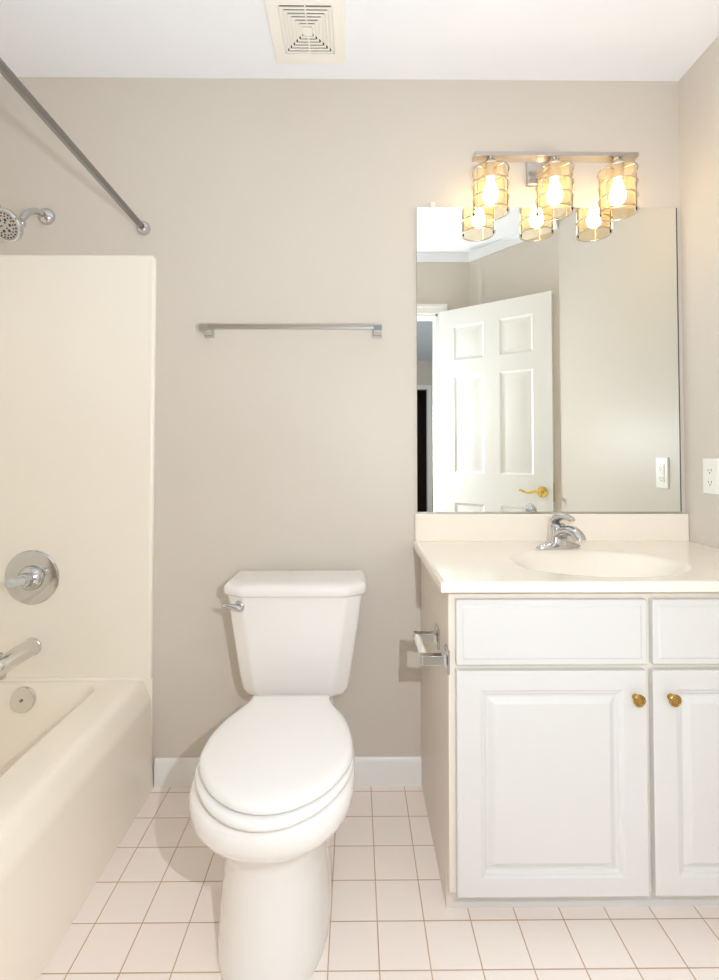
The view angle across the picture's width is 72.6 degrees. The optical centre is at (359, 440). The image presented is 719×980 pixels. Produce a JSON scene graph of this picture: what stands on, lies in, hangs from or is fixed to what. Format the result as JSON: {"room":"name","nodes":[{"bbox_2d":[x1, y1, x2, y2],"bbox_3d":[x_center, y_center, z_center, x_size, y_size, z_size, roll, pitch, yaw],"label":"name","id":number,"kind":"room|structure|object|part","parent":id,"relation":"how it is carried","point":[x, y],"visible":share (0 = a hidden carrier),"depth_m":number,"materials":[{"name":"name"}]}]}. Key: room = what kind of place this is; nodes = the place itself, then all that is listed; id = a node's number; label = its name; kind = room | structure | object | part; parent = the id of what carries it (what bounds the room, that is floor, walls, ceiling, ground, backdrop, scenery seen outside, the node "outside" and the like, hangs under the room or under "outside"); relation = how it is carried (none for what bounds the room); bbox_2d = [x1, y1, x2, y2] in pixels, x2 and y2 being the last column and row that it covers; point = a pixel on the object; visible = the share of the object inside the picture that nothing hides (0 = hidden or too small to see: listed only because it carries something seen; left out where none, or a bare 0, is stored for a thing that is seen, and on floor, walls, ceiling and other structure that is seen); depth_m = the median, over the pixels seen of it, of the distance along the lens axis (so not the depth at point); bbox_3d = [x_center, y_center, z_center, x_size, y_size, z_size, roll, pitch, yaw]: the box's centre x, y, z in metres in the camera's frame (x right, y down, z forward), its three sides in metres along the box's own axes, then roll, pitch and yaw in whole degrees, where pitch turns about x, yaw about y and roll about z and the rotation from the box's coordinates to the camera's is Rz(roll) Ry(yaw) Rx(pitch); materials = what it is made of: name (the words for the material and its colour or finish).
{"room":"bathroom","nodes":[
{"label":"bathroom","id":0,"kind":"room"},
{"bbox_2d":[0,77,684,783],"bbox_3d":[-0.192,-0.051,1.755,2.886,2.445,0.120,0,-1,0],"label":"wall","id":1,"kind":"structure","parent":0,"point":[262,201],"depth_m":1.71,"materials":[{"name":"paint"}]},
{"bbox_2d":[0,205,54,242],"bbox_3d":[-1.105,-0.719,1.600,0.100,0.184,0.205,0,-1,0],"label":"shower","id":2,"kind":"object","parent":1,"relation":"attached to","point":[12,226],"visible":1,"depth_m":1.54,"materials":[{"name":"silver metal"}]},
{"bbox_3d":[-1.091,-0.744,1.636,0.024,0.094,0.128,0,-1,4],"label":"shower arm","id":3,"kind":"part","parent":2,"relation":"part of","materials":[{"name":"silver metal"}]},
{"bbox_2d":[0,677,142,680],"bbox_3d":[-1.117,0.808,1.652,0.766,0.015,0.015,0,-1,0],"label":"trim","id":4,"kind":"structure","parent":1,"relation":"attached to","point":[6,678],"depth_m":1.65,"materials":[{"name":"plastic"}]},
{"bbox_2d":[0,57,150,235],"bbox_3d":[-0.722,-0.756,0.942,0.049,0.049,1.532,0,-1,-2],"label":"shower curtain rod","id":5,"kind":"object","parent":1,"relation":"attached to","point":[143,228],"visible":1,"depth_m":1.22,"materials":[{"name":"silver metal"}]},
{"bbox_2d":[142,678,152,719],"bbox_3d":[-0.740,0.989,1.661,0.070,0.362,0.007,0,-1,0],"label":"trim","id":6,"kind":"structure","parent":1,"relation":"attached to","point":[148,683],"depth_m":1.66,"materials":[{"name":"plastic"}]},
{"bbox_2d":[154,756,421,787],"bbox_3d":[-0.241,1.124,1.660,0.903,0.091,0.013,0,-1,0],"label":"baseboard","id":7,"kind":"structure","parent":1,"relation":"attached to","point":[382,770],"depth_m":1.66,"materials":[{"name":"white paint"}]},
{"bbox_2d":[198,323,381,338],"bbox_3d":[-0.230,-0.374,1.664,0.614,0.037,0.075,0,-1,0],"label":"towel bar","id":8,"kind":"object","parent":1,"relation":"attached to","point":[208,329],"visible":1,"depth_m":1.63,"materials":[{"name":"silver metal"}]},
{"bbox_3d":[-0.519,-0.374,1.662,0.033,0.037,0.075,0,-1,0],"label":"post","id":9,"kind":"part","parent":8,"relation":"part of","materials":[{"name":"silver metal"}]},
{"bbox_3d":[0.061,-0.374,1.667,0.033,0.037,0.075,0,-1,0],"label":"post","id":10,"kind":"part","parent":8,"relation":"part of","materials":[{"name":"silver metal"}]},
{"bbox_2d":[416,202,681,513],"bbox_3d":[0.657,-0.290,1.703,0.915,1.085,0.008,0,-1,0],"label":"wall mirror","id":11,"kind":"object","parent":1,"relation":"attached to","point":[548,372],"visible":1,"depth_m":1.70,"materials":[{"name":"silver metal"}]},
{"bbox_2d":[415,513,688,540],"bbox_3d":[0.660,0.299,1.683,0.940,0.094,0.020,0,-1,0],"label":"backsplash","id":12,"kind":"structure","parent":1,"relation":"attached to","point":[670,526],"depth_m":1.67,"materials":[{"name":"stone"}]},
{"bbox_2d":[472,151,638,221],"bbox_3d":[0.650,-0.884,1.647,0.550,0.251,0.148,0,-1,0],"label":"vanity light","id":13,"kind":"object","parent":1,"relation":"attached to","point":[543,169],"visible":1,"depth_m":1.62,"materials":[{"name":"silver metal"}]},
{"bbox_2d":[484,157,496,180],"bbox_3d":[0.437,-0.908,1.634,0.042,0.067,0.042,0,-1,0],"label":"socket","id":14,"kind":"object","parent":13,"relation":"attached to","point":[489,167],"depth_m":1.62,"materials":[{"name":"silver metal"}]},
{"bbox_3d":[0.437,-0.830,1.632,0.113,0.139,0.113,0,-1,0],"label":"lamp shade","id":15,"kind":"part","parent":13,"relation":"part of","materials":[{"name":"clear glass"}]},
{"bbox_3d":[0.437,-0.830,1.632,0.051,0.089,0.051,0,-1,0],"label":"bulb","id":16,"kind":"part","parent":13,"relation":"part of","materials":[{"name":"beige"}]},
{"bbox_2d":[548,157,560,180],"bbox_3d":[0.651,-0.908,1.635,0.042,0.067,0.042,0,-1,0],"label":"socket","id":17,"kind":"object","parent":13,"relation":"attached to","point":[554,168],"depth_m":1.62,"materials":[{"name":"silver metal"}]},
{"bbox_3d":[0.651,-0.830,1.634,0.113,0.139,0.113,0,-1,0],"label":"lamp shade","id":18,"kind":"part","parent":13,"relation":"part of","materials":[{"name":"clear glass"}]},
{"bbox_3d":[0.651,-0.830,1.634,0.051,0.089,0.051,0,-1,0],"label":"bulb","id":19,"kind":"part","parent":13,"relation":"part of","materials":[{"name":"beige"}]},
{"bbox_2d":[610,157,624,181],"bbox_3d":[0.863,-0.908,1.637,0.042,0.067,0.042,0,-1,0],"label":"socket","id":20,"kind":"object","parent":13,"relation":"attached to","point":[616,169],"depth_m":1.62,"materials":[{"name":"silver metal"}]},
{"bbox_3d":[0.863,-0.830,1.635,0.051,0.089,0.051,0,-1,0],"label":"bulb","id":21,"kind":"part","parent":13,"relation":"part of","materials":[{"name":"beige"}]},
{"bbox_3d":[0.863,-0.830,1.635,0.113,0.139,0.113,0,-1,0],"label":"lamp shade","id":22,"kind":"part","parent":13,"relation":"part of","materials":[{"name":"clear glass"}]},
{"bbox_2d":[0,0,718,80],"bbox_3d":[-0.185,-1.333,0.960,2.886,0.080,1.770,0,-1,0],"label":"ceiling","id":23,"kind":"structure","parent":0,"point":[567,40],"depth_m":1.56,"materials":[{"name":"paint"}]},
{"bbox_2d":[264,0,345,63],"bbox_3d":[-0.161,-1.271,1.512,0.233,0.016,0.268,0,-1,0],"label":"ceiling vent","id":24,"kind":"object","parent":23,"relation":"in","point":[302,31],"visible":1,"depth_m":1.51,"materials":[{"name":"white plastic"}]},
{"bbox_2d":[38,786,718,979],"bbox_3d":[-0.185,1.177,0.930,2.886,0.050,1.710,0,-1,0],"label":"floor","id":25,"kind":"structure","parent":0,"point":[153,911],"depth_m":1.17,"materials":[{"name":"tile"}]},
{"bbox_2d":[0,680,153,979],"bbox_3d":[-1.097,0.971,0.895,0.818,0.361,1.518,0,-1,0],"label":"bathtub","id":26,"kind":"object","parent":25,"relation":"on","point":[76,760],"visible":1,"depth_m":1.25,"materials":[{"name":"ceramic"}]},
{"bbox_3d":[-1.106,0.852,1.607,0.082,0.081,0.025,0,-1,0],"label":"overflow plate","id":27,"kind":"part","parent":26,"relation":"part of","materials":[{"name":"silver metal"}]},
{"bbox_2d":[189,570,365,979],"bbox_3d":[-0.195,0.793,1.285,0.437,0.735,0.734,0,-1,0],"label":"toilet","id":28,"kind":"object","parent":25,"relation":"on","point":[272,785],"visible":1,"depth_m":1.08,"materials":[{"name":"white ceramic"}]},
{"bbox_3d":[-0.375,0.496,1.460,0.063,0.034,0.040,0,-1,8],"label":"flush lever","id":29,"kind":"part","parent":28,"relation":"part of","materials":[{"name":"silver metal"}]},
{"bbox_3d":[-0.191,0.737,1.150,0.354,0.018,0.461,0,-1,0],"label":"seat","id":30,"kind":"part","parent":28,"relation":"part of","materials":[{"name":"white plastic"}]},
{"bbox_3d":[-0.188,0.712,1.152,0.346,0.026,0.434,0,-1,0],"label":"lid","id":31,"kind":"part","parent":28,"relation":"part of","materials":[{"name":"white plastic"}]},
{"bbox_3d":[-0.198,0.633,1.554,0.410,0.322,0.189,0,-1,0],"label":"tank","id":32,"kind":"part","parent":28,"relation":"part of","materials":[{"name":"white ceramic"}]},
{"bbox_3d":[-0.198,0.451,1.556,0.437,0.038,0.209,0,-1,0],"label":"tank lid","id":33,"kind":"part","parent":28,"relation":"part of","materials":[{"name":"white ceramic"}]},
{"bbox_2d":[421,561,718,907],"bbox_3d":[0.672,0.763,1.407,0.918,0.800,0.546,0,-1,0],"label":"vanity cabinet","id":34,"kind":"object","parent":25,"relation":"on","point":[570,740],"visible":0.98,"depth_m":1.16,"materials":[{"name":"laminate"}]},
{"bbox_2d":[413,623,449,674],"bbox_3d":[0.180,0.532,1.258,0.068,0.057,0.189,0,-1,0],"label":"toilet paper holder","id":35,"kind":"object","parent":34,"relation":"attached to","point":[443,658],"visible":1,"depth_m":1.19,"materials":[{"name":"silver metal"}]},
{"bbox_3d":[0.180,0.533,1.330,0.068,0.057,0.045,0,-1,0],"label":"post","id":36,"kind":"part","parent":35,"relation":"part of","materials":[{"name":"silver metal"}]},
{"bbox_3d":[0.181,0.530,1.186,0.068,0.057,0.045,0,-1,0],"label":"post","id":37,"kind":"part","parent":35,"relation":"part of","materials":[{"name":"silver metal"}]},
{"bbox_3d":[0.459,0.458,1.175,0.458,0.155,0.020,0,-1,0],"label":"false drawer","id":38,"kind":"part","parent":34,"relation":"part of","materials":[{"name":"paint"}]},
{"bbox_3d":[0.457,0.812,1.166,0.454,0.527,0.018,0,-1,0],"label":"door","id":39,"kind":"part","parent":34,"relation":"part of","materials":[{"name":"paint"}]},
{"bbox_2d":[413,513,718,592],"bbox_3d":[0.660,0.356,1.419,0.944,0.220,0.544,0,-1,0],"label":"countertop","id":40,"kind":"structure","parent":34,"relation":"on","point":[462,553],"depth_m":1.49,"materials":[{"name":"stone"}]},
{"bbox_2d":[536,513,586,548],"bbox_3d":[0.656,0.285,1.545,0.151,0.113,0.141,-1,-2,44],"label":"faucet","id":41,"kind":"object","parent":40,"relation":"on","point":[559,534],"visible":1,"depth_m":1.54,"materials":[{"name":"silver metal"}]},
{"bbox_3d":[0.636,0.331,1.563,0.162,0.022,0.056,0,-1,-16],"label":"plate","id":42,"kind":"part","parent":41,"relation":"part of","materials":[{"name":"silver metal"}]},
{"bbox_3d":[0.640,0.249,1.544,0.042,0.043,0.099,0,-1,-12],"label":"lever handle","id":43,"kind":"part","parent":41,"relation":"part of","materials":[{"name":"silver metal"}]},
{"bbox_3d":[0.654,0.290,1.512,0.050,0.054,0.121,0,-1,-19],"label":"spout","id":44,"kind":"part","parent":41,"relation":"part of","materials":[{"name":"silver metal"}]},
{"bbox_3d":[0.655,0.609,1.151,0.029,0.029,0.026,0,-1,0],"label":"knob","id":45,"kind":"part","parent":34,"relation":"part of","materials":[{"name":"gold metal"}]},
{"bbox_3d":[0.739,0.609,1.151,0.029,0.029,0.026,0,-1,0],"label":"knob","id":46,"kind":"part","parent":34,"relation":"part of","materials":[{"name":"gold metal"}]},
{"bbox_3d":[0.914,0.458,1.179,0.426,0.155,0.020,0,-1,0],"label":"false drawer","id":47,"kind":"part","parent":34,"relation":"part of","materials":[{"name":"paint"}]},
{"bbox_3d":[0.913,0.812,1.170,0.428,0.527,0.018,0,-1,0],"label":"door","id":48,"kind":"part","parent":34,"relation":"part of","materials":[{"name":"paint"}]},
{"bbox_2d":[678,35,718,548],"bbox_3d":[1.004,-0.072,0.880,0.509,2.445,1.650,0,-1,0],"label":"wall","id":49,"kind":"structure","parent":0,"point":[699,86],"depth_m":1.63,"materials":[{"name":"paint"}]},
{"bbox_2d":[703,458,718,494],"bbox_3d":[1.128,0.115,1.571,0.008,0.115,0.071,0,-1,0],"label":"wall outlet","id":50,"kind":"object","parent":49,"relation":"attached to","point":[710,465],"visible":1,"depth_m":1.57,"materials":[{"name":"white plastic"}]},
{"bbox_2d":[706,466,713,486],"bbox_3d":[1.127,0.115,1.571,0.004,0.067,0.033,0,-1,0],"label":"receptacle","id":51,"kind":"object","parent":50,"relation":"attached to","point":[709,469],"depth_m":1.57,"materials":[{"name":"white plastic"}]},
{"bbox_3d":[-1.567,-0.073,0.858,0.120,2.445,1.650,0,-1,0],"label":"wall","id":52,"kind":"structure","parent":0,"visible":0},
{"bbox_2d":[0,254,156,678],"bbox_3d":[-1.103,0.064,0.920,0.806,1.451,1.528,0,-1,0],"label":"tub surround","id":53,"kind":"object","parent":52,"relation":"attached to","point":[78,332],"visible":1,"depth_m":1.67,"materials":[{"name":"plastic"}]},
{"bbox_2d":[0,637,41,679],"bbox_3d":[-1.107,0.694,1.564,0.062,0.082,0.183,0,-1,0],"label":"tub spout","id":54,"kind":"object","parent":53,"relation":"attached to","point":[31,646],"visible":1,"depth_m":1.56,"materials":[{"name":"silver metal"}]},
{"bbox_2d":[4,550,58,604],"bbox_3d":[-1.111,0.463,1.592,0.184,0.184,0.138,0,-1,0],"label":"shower valve","id":55,"kind":"object","parent":53,"relation":"attached to","point":[31,577],"visible":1,"depth_m":1.65,"materials":[{"name":"silver metal"}]},
{"bbox_3d":[-1.102,0.456,1.565,0.033,0.041,0.084,0,-1,-8],"label":"lever","id":56,"kind":"part","parent":55,"relation":"part of","materials":[{"name":"white plastic"}]}
]}

